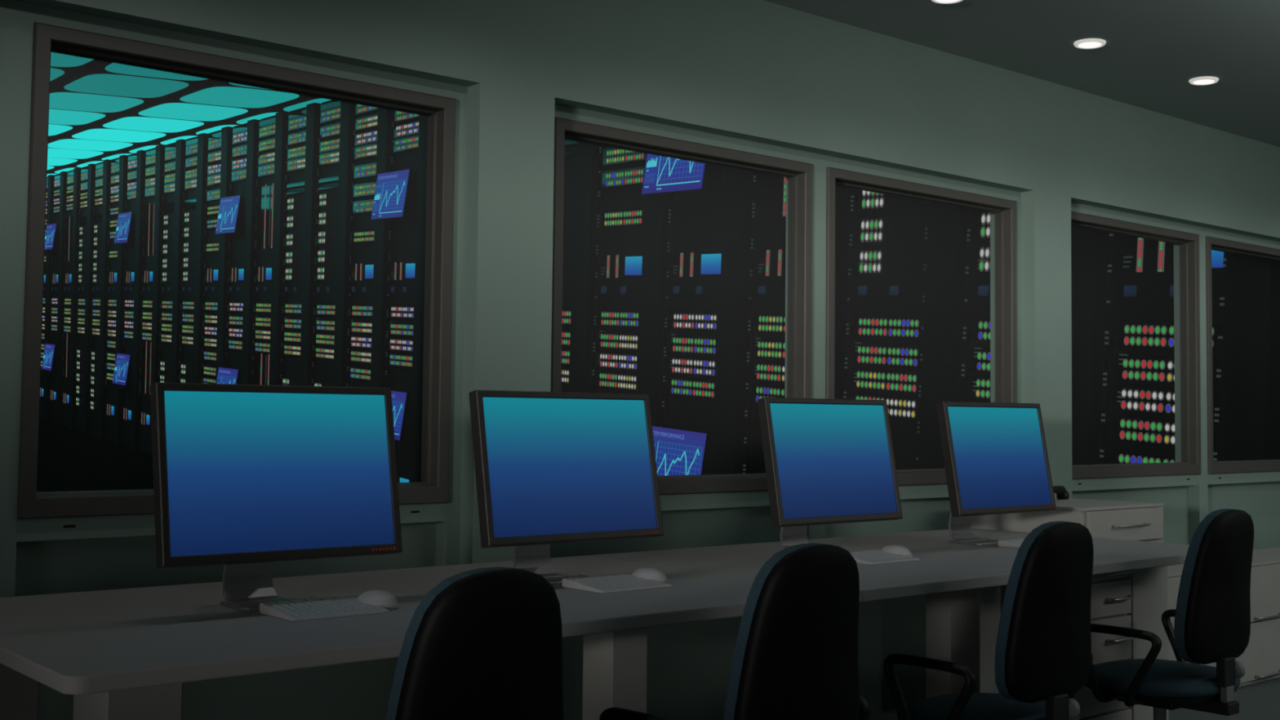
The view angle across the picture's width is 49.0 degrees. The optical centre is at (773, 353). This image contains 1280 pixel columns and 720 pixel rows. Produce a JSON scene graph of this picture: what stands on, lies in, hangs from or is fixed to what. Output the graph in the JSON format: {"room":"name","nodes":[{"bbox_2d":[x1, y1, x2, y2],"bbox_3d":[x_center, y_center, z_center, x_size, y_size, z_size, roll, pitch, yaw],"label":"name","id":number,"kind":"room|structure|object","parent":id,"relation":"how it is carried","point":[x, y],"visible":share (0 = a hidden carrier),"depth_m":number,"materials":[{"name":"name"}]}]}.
{"room":"control room","nodes":[
{"label":"control room","id":0,"kind":"room"},
{"bbox_2d":[36,417,153,492],"bbox_3d":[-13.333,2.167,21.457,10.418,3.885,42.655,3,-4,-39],"label":"floor","id":1,"kind":"structure","parent":0,"point":[68,460],"depth_m":24.51,"materials":[{"name":"black"}]},
{"bbox_2d":[39,174,53,421],"bbox_3d":[-16.837,-1.271,32.986,1.004,5.747,1.704,3,-4,-39],"label":"rack","id":2,"kind":"object","parent":1,"relation":"on","point":[45,384],"visible":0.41,"depth_m":32.35,"materials":[{"name":"black metal"}]},
{"bbox_2d":[41,342,56,371],"bbox_3d":[-16.598,0.085,31.995,0.142,0.677,1.018,3,-4,-39],"label":"display","id":3,"kind":"object","parent":2,"relation":"attached to","point":[50,348],"visible":1,"depth_m":31.90,"materials":[{"name":"blue"}]},
{"bbox_2d":[49,171,67,425],"bbox_3d":[-16.052,-1.225,32.024,1.004,5.747,1.704,3,-4,-39],"label":"rack","id":4,"kind":"object","parent":1,"relation":"on","point":[60,180],"visible":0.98,"depth_m":31.46,"materials":[{"name":"black metal"}]},
{"bbox_2d":[44,222,57,250],"bbox_3d":[-16.562,-2.668,31.986,0.142,0.677,1.018,3,-4,-39],"label":"display","id":5,"kind":"object","parent":4,"relation":"attached to","point":[51,228],"visible":0.97,"depth_m":31.88,"materials":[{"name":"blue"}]},
{"bbox_2d":[62,167,80,429],"bbox_3d":[-15.267,-1.180,31.061,1.004,5.747,1.704,3,-4,-39],"label":"rack","id":6,"kind":"object","parent":1,"relation":"on","point":[73,177],"visible":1,"depth_m":30.55,"materials":[{"name":"black metal"}]},
{"bbox_2d":[75,163,95,434],"bbox_3d":[-14.482,-1.135,30.098,1.004,5.747,1.704,3,-4,-39],"label":"rack","id":7,"kind":"object","parent":1,"relation":"on","point":[86,202],"visible":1,"depth_m":29.65,"materials":[{"name":"black metal"}]},
{"bbox_2d":[89,159,111,439],"bbox_3d":[-13.697,-1.090,29.136,1.004,5.747,1.704,3,-4,-39],"label":"rack","id":8,"kind":"object","parent":1,"relation":"on","point":[102,170],"visible":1,"depth_m":28.68,"materials":[{"name":"black metal"}]},
{"bbox_2d":[105,155,128,444],"bbox_3d":[-12.912,-1.045,28.173,1.004,5.747,1.704,3,-4,-39],"label":"rack","id":9,"kind":"object","parent":1,"relation":"on","point":[117,191],"visible":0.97,"depth_m":27.90,"materials":[{"name":"black metal"}]},
{"bbox_2d":[112,352,132,386],"bbox_3d":[-12.673,0.311,27.182,0.142,0.677,1.018,3,-4,-39],"label":"display","id":10,"kind":"object","parent":9,"relation":"attached to","point":[122,364],"visible":1,"depth_m":27.10,"materials":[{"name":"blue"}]},
{"bbox_2d":[121,150,146,449],"bbox_3d":[-12.127,-1.000,27.210,1.004,5.747,1.704,3,-4,-39],"label":"rack","id":11,"kind":"object","parent":1,"relation":"on","point":[135,162],"visible":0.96,"depth_m":26.71,"materials":[{"name":"black metal"}]},
{"bbox_2d":[114,211,133,244],"bbox_3d":[-12.636,-2.442,27.172,0.142,0.677,1.018,3,-4,-39],"label":"display","id":12,"kind":"object","parent":11,"relation":"attached to","point":[124,223],"visible":1,"depth_m":27.09,"materials":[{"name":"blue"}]},
{"bbox_2d":[139,144,164,455],"bbox_3d":[-11.341,-0.954,26.248,1.004,5.747,1.704,3,-4,-39],"label":"rack","id":13,"kind":"object","parent":1,"relation":"on","point":[153,189],"visible":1,"depth_m":26.00,"materials":[{"name":"black metal"}]},
{"bbox_2d":[159,138,186,382],"bbox_3d":[-10.556,-0.909,25.285,1.004,5.747,1.704,3,-4,-39],"label":"rack","id":14,"kind":"object","parent":1,"relation":"on","point":[174,153],"visible":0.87,"depth_m":24.97,"materials":[{"name":"black metal"}]},
{"bbox_2d":[179,133,208,383],"bbox_3d":[-9.771,-0.864,24.322,1.004,5.747,1.704,3,-4,-39],"label":"rack","id":15,"kind":"object","parent":1,"relation":"on","point":[195,180],"visible":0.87,"depth_m":24.03,"materials":[{"name":"black metal"}]},
{"bbox_2d":[201,126,232,383],"bbox_3d":[-8.986,-0.819,23.360,1.004,5.747,1.704,3,-4,-39],"label":"rack","id":16,"kind":"object","parent":1,"relation":"on","point":[219,175],"visible":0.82,"depth_m":23.09,"materials":[{"name":"black metal"}]},
{"bbox_2d":[216,366,240,384],"bbox_3d":[-8.748,0.537,22.368,0.142,0.677,1.018,3,-4,-39],"label":"display","id":17,"kind":"object","parent":16,"relation":"attached to","point":[225,375],"visible":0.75,"depth_m":22.32,"materials":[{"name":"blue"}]},
{"bbox_2d":[226,119,259,384],"bbox_3d":[-8.201,-0.774,22.397,1.004,5.747,1.704,3,-4,-39],"label":"rack","id":18,"kind":"object","parent":1,"relation":"on","point":[244,143],"visible":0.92,"depth_m":22.02,"materials":[{"name":"black metal"}]},
{"bbox_2d":[215,194,242,235],"bbox_3d":[-8.711,-2.216,22.359,0.142,0.677,1.018,3,-4,-39],"label":"display","id":19,"kind":"object","parent":18,"relation":"attached to","point":[228,213],"visible":1,"depth_m":22.28,"materials":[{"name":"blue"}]},
{"bbox_2d":[252,111,288,385],"bbox_3d":[-7.417,-0.728,21.434,1.004,5.747,1.704,3,-4,-39],"label":"rack","id":20,"kind":"object","parent":1,"relation":"on","point":[271,199],"visible":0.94,"depth_m":21.14,"materials":[{"name":"black metal"}]},
{"bbox_2d":[280,102,320,386],"bbox_3d":[-6.631,-0.683,20.471,1.004,5.747,1.704,3,-4,-39],"label":"rack","id":21,"kind":"object","parent":1,"relation":"on","point":[301,195],"visible":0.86,"depth_m":20.20,"materials":[{"name":"black metal"}]},
{"bbox_2d":[311,99,354,386],"bbox_3d":[-5.846,-0.638,19.509,1.004,5.747,1.704,3,-4,-39],"label":"rack","id":22,"kind":"object","parent":1,"relation":"on","point":[335,153],"visible":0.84,"depth_m":19.25,"materials":[{"name":"black metal"}]},
{"bbox_2d":[346,103,393,387],"bbox_3d":[-5.061,-0.593,18.546,1.004,5.747,1.704,3,-4,-39],"label":"rack","id":23,"kind":"object","parent":1,"relation":"on","point":[372,145],"visible":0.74,"depth_m":18.29,"materials":[{"name":"black metal"}]},
{"bbox_2d":[391,389,409,441],"bbox_3d":[-4.823,0.763,17.555,0.142,0.677,1.018,3,-4,-39],"label":"display","id":24,"kind":"object","parent":23,"relation":"attached to","point":[399,398],"visible":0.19,"depth_m":17.25,"materials":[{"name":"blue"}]},
{"bbox_2d":[385,110,427,482],"bbox_3d":[-4.277,-0.548,17.583,1.004,5.747,1.704,3,-4,-39],"label":"rack","id":25,"kind":"object","parent":1,"relation":"on","point":[405,315],"visible":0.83,"depth_m":17.34,"materials":[{"name":"black metal"}]},
{"bbox_2d":[370,168,412,220],"bbox_3d":[-4.787,-1.990,17.545,0.142,0.677,1.018,3,-4,-39],"label":"display","id":26,"kind":"object","parent":25,"relation":"attached to","point":[392,188],"visible":1,"depth_m":17.48,"materials":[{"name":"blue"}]},
{"bbox_2d":[560,139,600,392],"bbox_3d":[-1.921,-0.412,14.695,1.004,5.747,1.704,3,-4,-39],"label":"rack","id":27,"kind":"object","parent":1,"relation":"on","point":[581,160],"visible":0.09,"depth_m":14.08,"materials":[{"name":"black metal"}]},
{"bbox_2d":[591,145,670,426],"bbox_3d":[-1.137,-0.367,13.733,1.004,5.747,1.704,3,-4,-39],"label":"rack","id":28,"kind":"object","parent":1,"relation":"on","point":[633,228],"visible":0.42,"depth_m":13.48,"materials":[{"name":"black metal"}]},
{"bbox_2d":[652,425,710,475],"bbox_3d":[-0.898,0.989,12.742,0.142,0.677,1.018,3,-4,-39],"label":"display","id":29,"kind":"object","parent":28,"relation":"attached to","point":[677,451],"visible":0.64,"depth_m":12.63,"materials":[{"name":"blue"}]},
{"bbox_2d":[661,164,753,474],"bbox_3d":[-0.351,-0.322,12.770,1.004,5.747,1.704,3,-4,-39],"label":"rack","id":30,"kind":"object","parent":1,"relation":"on","point":[706,322],"visible":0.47,"depth_m":12.47,"materials":[{"name":"black metal"}]},
{"bbox_2d":[641,153,708,195],"bbox_3d":[-0.862,-1.765,12.732,0.142,0.677,1.018,3,-4,-39],"label":"display","id":31,"kind":"object","parent":30,"relation":"attached to","point":[662,175],"visible":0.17,"depth_m":12.71,"materials":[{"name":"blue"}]},
{"bbox_2d":[742,172,851,473],"bbox_3d":[0.442,-0.276,11.796,1.004,5.747,1.704,3,-4,-39],"label":"rack","id":32,"kind":"object","parent":1,"relation":"on","point":[766,335],"visible":0.22,"depth_m":11.81,"materials":[{"name":"black metal"}]},
{"bbox_2d":[842,188,968,469],"bbox_3d":[1.236,-0.231,10.823,1.004,5.747,1.704,3,-4,-39],"label":"rack","id":33,"kind":"object","parent":1,"relation":"on","point":[907,268],"visible":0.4,"depth_m":10.54,"materials":[{"name":"black metal"}]},
{"bbox_2d":[959,208,1108,465],"bbox_3d":[2.030,-0.185,9.849,1.004,5.747,1.704,3,-4,-39],"label":"rack","id":34,"kind":"object","parent":1,"relation":"on","point":[1089,247],"visible":0.13,"depth_m":9.22,"materials":[{"name":"black metal"}]},
{"bbox_2d":[1097,232,1279,464],"bbox_3d":[2.824,-0.139,8.876,1.004,5.747,1.704,3,-4,-39],"label":"rack","id":35,"kind":"object","parent":1,"relation":"on","point":[1137,415],"visible":0.3,"depth_m":8.73,"materials":[{"name":"black metal"}]},
{"bbox_2d":[47,59,320,173],"bbox_3d":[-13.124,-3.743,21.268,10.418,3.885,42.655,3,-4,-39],"label":"ceiling","id":36,"kind":"structure","parent":0,"point":[71,74],"depth_m":20.81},
{"bbox_2d":[49,67,64,81],"bbox_3d":[-9.642,-3.483,17.347,1.334,0.226,1.944,3,-4,-43],"label":"light panel","id":37,"kind":"object","parent":36,"relation":"attached to","point":[55,73],"visible":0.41,"depth_m":17.30,"materials":[{"name":"teal plastic"}]},
{"bbox_2d":[48,124,72,135],"bbox_3d":[-12.546,-3.764,23.328,1.334,0.226,1.944,3,-4,-43],"label":"light panel","id":38,"kind":"object","parent":36,"relation":"attached to","point":[53,129],"visible":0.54,"depth_m":23.36,"materials":[{"name":"teal plastic"}]},
{"bbox_2d":[47,157,77,165],"bbox_3d":[-15.450,-4.046,29.309,1.334,0.226,1.944,3,-4,-43],"label":"light panel","id":39,"kind":"object","parent":36,"relation":"attached to","point":[51,161],"visible":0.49,"depth_m":29.25,"materials":[{"name":"teal plastic"}]},
{"bbox_2d":[54,167,79,173],"bbox_3d":[-15.701,-4.175,32.037,1.334,0.226,1.944,3,-4,-43],"label":"light panel","id":40,"kind":"object","parent":36,"relation":"attached to","point":[72,168],"visible":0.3,"depth_m":31.48,"materials":[{"name":"teal plastic"}]},
{"bbox_2d":[50,52,93,66],"bbox_3d":[-8.316,-3.406,15.720,1.334,0.226,1.944,3,-4,-43],"label":"light panel","id":41,"kind":"object","parent":36,"relation":"attached to","point":[57,60],"visible":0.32,"depth_m":16.30,"materials":[{"name":"teal plastic"}]},
{"bbox_2d":[47,147,103,159],"bbox_3d":[-14.123,-3.970,27.682,1.334,0.226,1.944,3,-4,-43],"label":"light panel","id":42,"kind":"object","parent":36,"relation":"attached to","point":[51,153],"visible":0.56,"depth_m":27.63,"materials":[{"name":"teal plastic"}]},
{"bbox_2d":[48,108,105,124],"bbox_3d":[-11.220,-3.688,21.701,1.334,0.226,1.944,3,-4,-43],"label":"light panel","id":43,"kind":"object","parent":36,"relation":"attached to","point":[60,117],"visible":0.52,"depth_m":21.68,"materials":[{"name":"teal plastic"}]},
{"bbox_2d":[76,160,102,167],"bbox_3d":[-14.375,-4.099,30.410,1.334,0.226,1.944,3,-4,-43],"label":"light panel","id":44,"kind":"object","parent":36,"relation":"attached to","point":[86,164],"visible":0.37,"depth_m":29.82,"materials":[{"name":"teal plastic"}]},
{"bbox_2d":[48,138,133,151],"bbox_3d":[-12.797,-3.893,26.056,1.334,0.226,1.944,3,-4,-43],"label":"light panel","id":45,"kind":"object","parent":36,"relation":"attached to","point":[68,144],"visible":0.84,"depth_m":25.90,"materials":[{"name":"teal plastic"}]},
{"bbox_2d":[48,92,143,112],"bbox_3d":[-9.893,-3.612,20.075,1.334,0.226,1.944,3,-4,-43],"label":"light panel","id":46,"kind":"object","parent":36,"relation":"attached to","point":[60,100],"visible":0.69,"depth_m":19.97,"materials":[{"name":"teal plastic"}]},
{"bbox_2d":[101,153,132,159],"bbox_3d":[-13.048,-4.022,28.784,1.334,0.226,1.944,3,-4,-43],"label":"light panel","id":47,"kind":"object","parent":36,"relation":"attached to","point":[116,156],"visible":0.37,"depth_m":28.33,"materials":[{"name":"teal plastic"}]},
{"bbox_2d":[71,128,165,142],"bbox_3d":[-11.471,-3.817,24.429,1.334,0.226,1.944,3,-4,-43],"label":"light panel","id":48,"kind":"object","parent":36,"relation":"attached to","point":[108,135],"visible":1,"depth_m":24.37,"materials":[{"name":"teal plastic"}]},
{"bbox_2d":[63,74,188,97],"bbox_3d":[-8.567,-3.535,18.448,1.334,0.226,1.944,3,-4,-43],"label":"light panel","id":49,"kind":"object","parent":36,"relation":"attached to","point":[102,84],"visible":1,"depth_m":18.35,"materials":[{"name":"teal plastic"}]},
{"bbox_2d":[128,145,156,153],"bbox_3d":[-11.722,-3.946,27.157,1.334,0.226,1.944,3,-4,-43],"label":"light panel","id":50,"kind":"object","parent":36,"relation":"attached to","point":[145,148],"visible":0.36,"depth_m":26.67,"materials":[{"name":"teal plastic"}]},
{"bbox_2d":[102,116,204,132],"bbox_3d":[-10.145,-3.741,22.803,1.334,0.226,1.944,3,-4,-43],"label":"light panel","id":51,"kind":"object","parent":36,"relation":"attached to","point":[134,123],"visible":0.99,"depth_m":22.67,"materials":[{"name":"teal plastic"}]},
{"bbox_2d":[105,62,208,80],"bbox_3d":[-7.241,-3.459,16.822,1.334,0.226,1.944,3,-4,-43],"label":"light panel","id":52,"kind":"object","parent":36,"relation":"attached to","point":[117,68],"visible":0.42,"depth_m":17.23,"materials":[{"name":"teal plastic"}]},
{"bbox_2d":[160,135,197,144],"bbox_3d":[-10.396,-3.870,25.531,1.334,0.226,1.944,3,-4,-43],"label":"light panel","id":53,"kind":"object","parent":36,"relation":"attached to","point":[171,140],"visible":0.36,"depth_m":24.93,"materials":[{"name":"teal plastic"}]},
{"bbox_2d":[138,102,248,120],"bbox_3d":[-8.818,-3.664,21.176,1.334,0.226,1.944,3,-4,-43],"label":"light panel","id":54,"kind":"object","parent":36,"relation":"attached to","point":[184,111],"visible":0.98,"depth_m":21.09,"materials":[{"name":"teal plastic"}]},
{"bbox_2d":[195,124,237,134],"bbox_3d":[-9.070,-3.793,23.904,1.334,0.226,1.944,3,-4,-43],"label":"light panel","id":55,"kind":"object","parent":36,"relation":"attached to","point":[215,128],"visible":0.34,"depth_m":23.39,"materials":[{"name":"teal plastic"}]},
{"bbox_2d":[179,86,299,107],"bbox_3d":[-7.492,-3.588,19.550,1.334,0.226,1.944,3,-4,-43],"label":"light panel","id":56,"kind":"object","parent":36,"relation":"attached to","point":[231,96],"visible":0.99,"depth_m":19.46,"materials":[{"name":"teal plastic"}]},
{"bbox_2d":[228,82,270,89],"bbox_3d":[-6.166,-3.512,17.924,1.334,0.226,1.944,3,-4,-43],"label":"light panel","id":57,"kind":"object","parent":36,"relation":"attached to","point":[234,84],"visible":0.15,"depth_m":18.35,"materials":[{"name":"teal plastic"}]},
{"bbox_2d":[236,112,275,124],"bbox_3d":[-7.744,-3.717,22.278,1.334,0.226,1.944,3,-4,-43],"label":"light panel","id":58,"kind":"object","parent":36,"relation":"attached to","point":[259,117],"visible":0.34,"depth_m":21.80,"materials":[{"name":"teal plastic"}]},
{"bbox_2d":[283,97,331,111],"bbox_3d":[-6.417,-3.641,20.652,1.334,0.226,1.944,3,-4,-43],"label":"light panel","id":59,"kind":"object","parent":36,"relation":"attached to","point":[321,100],"visible":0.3,"depth_m":20.24,"materials":[{"name":"teal plastic"}]},
{"bbox_2d":[0,0,1279,719],"bbox_3d":[-1.339,-0.029,3.669,17.000,2.694,0.200,3,-4,-43],"label":"wall","id":60,"kind":"structure","parent":0,"point":[759,77],"depth_m":4.51,"materials":[{"name":"grey paint"}]},
{"bbox_2d":[17,22,455,528],"bbox_3d":[-1.358,-0.163,3.656,1.115,1.190,0.082,3,-4,-43],"label":"window","id":61,"kind":"structure","parent":60,"relation":"in","point":[433,487],"depth_m":3.60,"materials":[{"name":"paint"}]},
{"bbox_2d":[551,116,812,494],"bbox_3d":[-0.293,-0.107,4.638,1.102,1.190,0.082,3,-4,-43],"label":"window","id":62,"kind":"structure","parent":60,"relation":"in","point":[799,174],"depth_m":4.73,"materials":[{"name":"paint"}]},
{"bbox_2d":[825,166,1017,485],"bbox_3d":[0.578,-0.061,5.441,1.111,1.190,0.082,3,-4,-43],"label":"window","id":63,"kind":"structure","parent":60,"relation":"in","point":[1004,211],"depth_m":5.62,"materials":[{"name":"paint"}]},
{"bbox_2d":[1071,211,1200,484],"bbox_3d":[1.641,-0.005,6.420,1.100,1.190,0.082,3,-4,-43],"label":"window","id":64,"kind":"structure","parent":60,"relation":"in","point":[1189,312],"depth_m":6.74,"materials":[{"name":"paint"}]},
{"bbox_2d":[1205,235,1279,478],"bbox_3d":[2.512,0.041,7.224,1.116,1.190,0.082,3,-4,-43],"label":"window","id":65,"kind":"structure","parent":60,"relation":"in","point":[1211,243],"depth_m":6.88,"materials":[{"name":"paint"}]},
{"bbox_2d":[763,0,1279,146],"bbox_3d":[0.772,-1.425,1.458,17.000,0.100,6.000,3,-4,-43],"label":"ceiling","id":66,"kind":"structure","parent":0,"point":[1151,52],"depth_m":5.29,"materials":[{"name":"grey paint"}]},
{"bbox_2d":[931,0,962,4],"bbox_3d":[0.592,-1.207,4.731,0.120,0.010,0.120,3,-4,-43],"label":"recessed light","id":67,"kind":"object","parent":66,"relation":"in","point":[943,2],"visible":1,"depth_m":4.76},
{"bbox_2d":[935,0,959,3],"bbox_3d":[0.592,-1.205,4.731,0.086,0.006,0.086,3,-4,-43],"label":"diffuser","id":68,"kind":"object","parent":67,"relation":"attached to","point":[936,1],"depth_m":4.76,"materials":[{"name":"white plastic"}]},
{"bbox_2d":[1073,38,1106,48],"bbox_3d":[1.203,-1.175,5.294,0.120,0.010,0.120,3,-4,-43],"label":"recessed light","id":69,"kind":"object","parent":66,"relation":"in","point":[1087,43],"visible":1,"depth_m":5.28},
{"bbox_2d":[1078,41,1101,48],"bbox_3d":[1.203,-1.173,5.294,0.086,0.006,0.086,3,-4,-43],"label":"diffuser","id":70,"kind":"object","parent":69,"relation":"attached to","point":[1081,44],"depth_m":5.29,"materials":[{"name":"white plastic"}]},
{"bbox_2d":[1188,76,1218,84],"bbox_3d":[1.808,-1.143,5.853,0.120,0.010,0.120,3,-4,-43],"label":"recessed light","id":71,"kind":"object","parent":66,"relation":"in","point":[1199,80],"visible":1,"depth_m":5.83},
{"bbox_2d":[1193,79,1214,84],"bbox_3d":[1.808,-1.141,5.852,0.086,0.006,0.086,3,-4,-43],"label":"diffuser","id":72,"kind":"object","parent":71,"relation":"attached to","point":[1196,82],"depth_m":5.85,"materials":[{"name":"white plastic"}]},
{"bbox_2d":[1168,676,1279,719],"bbox_3d":[0.687,1.268,1.397,17.000,0.100,6.200,3,-4,-43],"label":"floor","id":73,"kind":"structure","parent":0,"point":[1260,700],"depth_m":5.68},
{"bbox_2d":[0,555,862,719],"bbox_3d":[-0.831,0.927,3.173,1.785,0.740,1.146,3,-4,-43],"label":"desk","id":74,"kind":"object","parent":73,"relation":"on","point":[122,654],"visible":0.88,"depth_m":2.84,"materials":[{"name":"laminate"}]},
{"bbox_2d":[150,382,402,611],"bbox_3d":[-1.088,0.308,3.011,0.518,0.477,0.224,3,-4,-43],"label":"monitor","id":75,"kind":"object","parent":74,"relation":"on","point":[247,478],"visible":0.91,"depth_m":2.95,"materials":[{"name":"plastic"}]},
{"bbox_2d":[259,595,389,622],"bbox_3d":[-0.939,0.532,2.918,0.208,0.023,0.170,3,-4,-43],"label":"keyboard","id":76,"kind":"object","parent":74,"relation":"on","point":[300,610],"visible":1,"depth_m":2.89,"materials":[{"name":"white plastic"}]},
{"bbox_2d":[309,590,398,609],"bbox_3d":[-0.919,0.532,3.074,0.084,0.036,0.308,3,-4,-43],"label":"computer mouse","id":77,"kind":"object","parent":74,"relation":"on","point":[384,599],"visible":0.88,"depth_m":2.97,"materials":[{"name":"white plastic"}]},
{"bbox_2d":[468,390,663,584],"bbox_3d":[-0.546,0.337,3.510,0.518,0.477,0.224,3,-4,-43],"label":"monitor","id":78,"kind":"object","parent":74,"relation":"on","point":[551,467],"visible":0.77,"depth_m":3.45,"materials":[{"name":"glass"}]},
{"bbox_2d":[561,572,671,593],"bbox_3d":[-0.382,0.560,3.411,0.208,0.023,0.170,3,-4,-43],"label":"keyboard","id":79,"kind":"object","parent":74,"relation":"on","point":[611,583],"visible":1,"depth_m":3.38,"materials":[{"name":"white plastic"}]},
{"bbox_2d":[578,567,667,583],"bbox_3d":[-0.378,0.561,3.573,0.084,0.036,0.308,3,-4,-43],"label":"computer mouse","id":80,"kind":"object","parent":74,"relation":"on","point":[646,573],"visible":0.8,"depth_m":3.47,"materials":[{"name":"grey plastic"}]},
{"bbox_2d":[385,566,564,719],"bbox_3d":[-0.618,0.816,2.486,0.532,0.894,0.503,3,-4,-43],"label":"office chair","id":81,"kind":"object","parent":73,"relation":"on","point":[486,643],"visible":1,"depth_m":2.30,"materials":[{"name":"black fabric"}]},
{"bbox_2d":[599,542,870,719],"bbox_3d":[-0.066,0.846,3.002,0.532,0.894,0.503,3,-4,-43],"label":"office chair","id":82,"kind":"object","parent":73,"relation":"on","point":[795,657],"visible":1,"depth_m":2.81,"materials":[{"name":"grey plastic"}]},
{"bbox_2d":[723,542,831,719],"bbox_3d":[0.053,0.620,2.886,0.346,0.454,0.103,3,-4,-43],"label":"backrest cushion","id":83,"kind":"object","parent":82,"relation":"on","point":[781,669],"depth_m":2.79,"materials":[{"name":"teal fabric"}]},
{"bbox_2d":[588,528,1189,719],"bbox_3d":[0.486,0.997,4.388,1.797,0.740,1.146,3,-4,-43],"label":"desk","id":84,"kind":"object","parent":73,"relation":"on","point":[974,575],"visible":0.43,"depth_m":4.16,"materials":[{"name":"laminate"}]},
{"bbox_2d":[757,397,902,549],"bbox_3d":[0.136,0.377,4.218,0.518,0.477,0.224,3,-4,-43],"label":"monitor","id":85,"kind":"object","parent":84,"relation":"on","point":[828,461],"visible":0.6,"depth_m":4.15,"materials":[{"name":"plastic"}]},
{"bbox_2d":[849,549,919,564],"bbox_3d":[0.300,0.600,4.119,0.208,0.023,0.170,3,-4,-43],"label":"keyboard","id":86,"kind":"object","parent":84,"relation":"on","point":[872,557],"visible":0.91,"depth_m":4.09,"materials":[{"name":"white plastic"}]},
{"bbox_2d":[881,545,912,556],"bbox_3d":[0.305,0.601,4.281,0.084,0.036,0.308,3,-4,-43],"label":"computer mouse","id":87,"kind":"object","parent":84,"relation":"on","point":[897,549],"visible":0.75,"depth_m":4.18,"materials":[{"name":"grey plastic"}]},
{"bbox_2d":[935,401,1056,545],"bbox_3d":[0.714,0.406,4.722,0.518,0.477,0.224,3,-4,-43],"label":"monitor","id":88,"kind":"object","parent":84,"relation":"on","point":[995,455],"visible":0.94,"depth_m":4.66,"materials":[{"name":"glass"}]},
{"bbox_2d":[998,537,1024,547],"bbox_3d":[0.877,0.629,4.623,0.208,0.023,0.170,3,-4,-43],"label":"keyboard","id":89,"kind":"object","parent":84,"relation":"on","point":[1011,543],"visible":0.2,"depth_m":4.59,"materials":[{"name":"white plastic"}]},
{"bbox_2d":[883,520,1093,719],"bbox_3d":[0.590,0.885,3.709,0.532,0.894,0.503,3,-4,-43],"label":"office chair","id":90,"kind":"object","parent":73,"relation":"on","point":[1043,655],"visible":1,"depth_m":3.53,"materials":[{"name":"grey plastic"}]},
{"bbox_2d":[994,520,1070,702],"bbox_3d":[0.709,0.660,3.592,0.346,0.454,0.103,3,-4,-43],"label":"backrest cushion","id":91,"kind":"object","parent":90,"relation":"on","point":[1032,663],"depth_m":3.49,"materials":[{"name":"teal fabric"}]},
{"bbox_2d":[925,569,1135,719],"bbox_3d":[0.865,1.033,4.659,0.422,0.700,0.567,3,-4,-43],"label":"drawer pedestal","id":92,"kind":"object","parent":73,"relation":"on","point":[1111,598],"visible":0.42,"depth_m":4.57,"materials":[{"name":"laminate"}]},
{"bbox_2d":[970,497,1163,542],"bbox_3d":[1.148,0.999,5.385,0.521,0.843,0.565,3,-4,-43],"label":"base cabinet","id":93,"kind":"object","parent":73,"relation":"on","point":[1107,519],"visible":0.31,"depth_m":5.24,"materials":[{"name":"laminate"}]},
{"bbox_2d":[1053,485,1069,499],"bbox_3d":[1.109,0.558,5.557,0.050,0.056,0.250,-2,-4,39],"label":"telephone handset","id":94,"kind":"object","parent":93,"relation":"on","point":[1061,493],"visible":0.47,"depth_m":5.61,"materials":[{"name":"black plastic"}]},
{"bbox_2d":[1084,508,1253,719],"bbox_3d":[1.212,0.919,4.295,0.532,0.894,0.503,3,-4,-43],"label":"office chair","id":95,"kind":"object","parent":73,"relation":"on","point":[1211,615],"visible":0.96,"depth_m":4.11,"materials":[{"name":"grey plastic"}]},
{"bbox_2d":[1173,508,1231,664],"bbox_3d":[1.331,0.693,4.179,0.346,0.454,0.103,3,-4,-43],"label":"backrest cushion","id":96,"kind":"object","parent":95,"relation":"on","point":[1202,627],"depth_m":4.08,"materials":[{"name":"teal fabric"}]},
{"bbox_2d":[1167,546,1279,687],"bbox_3d":[2.106,1.211,6.380,2.170,0.532,0.390,3,-4,-43],"label":"base cabinet","id":97,"kind":"object","parent":73,"relation":"on","point":[1260,659],"visible":0.28,"depth_m":6.23,"materials":[{"name":"laminate"}]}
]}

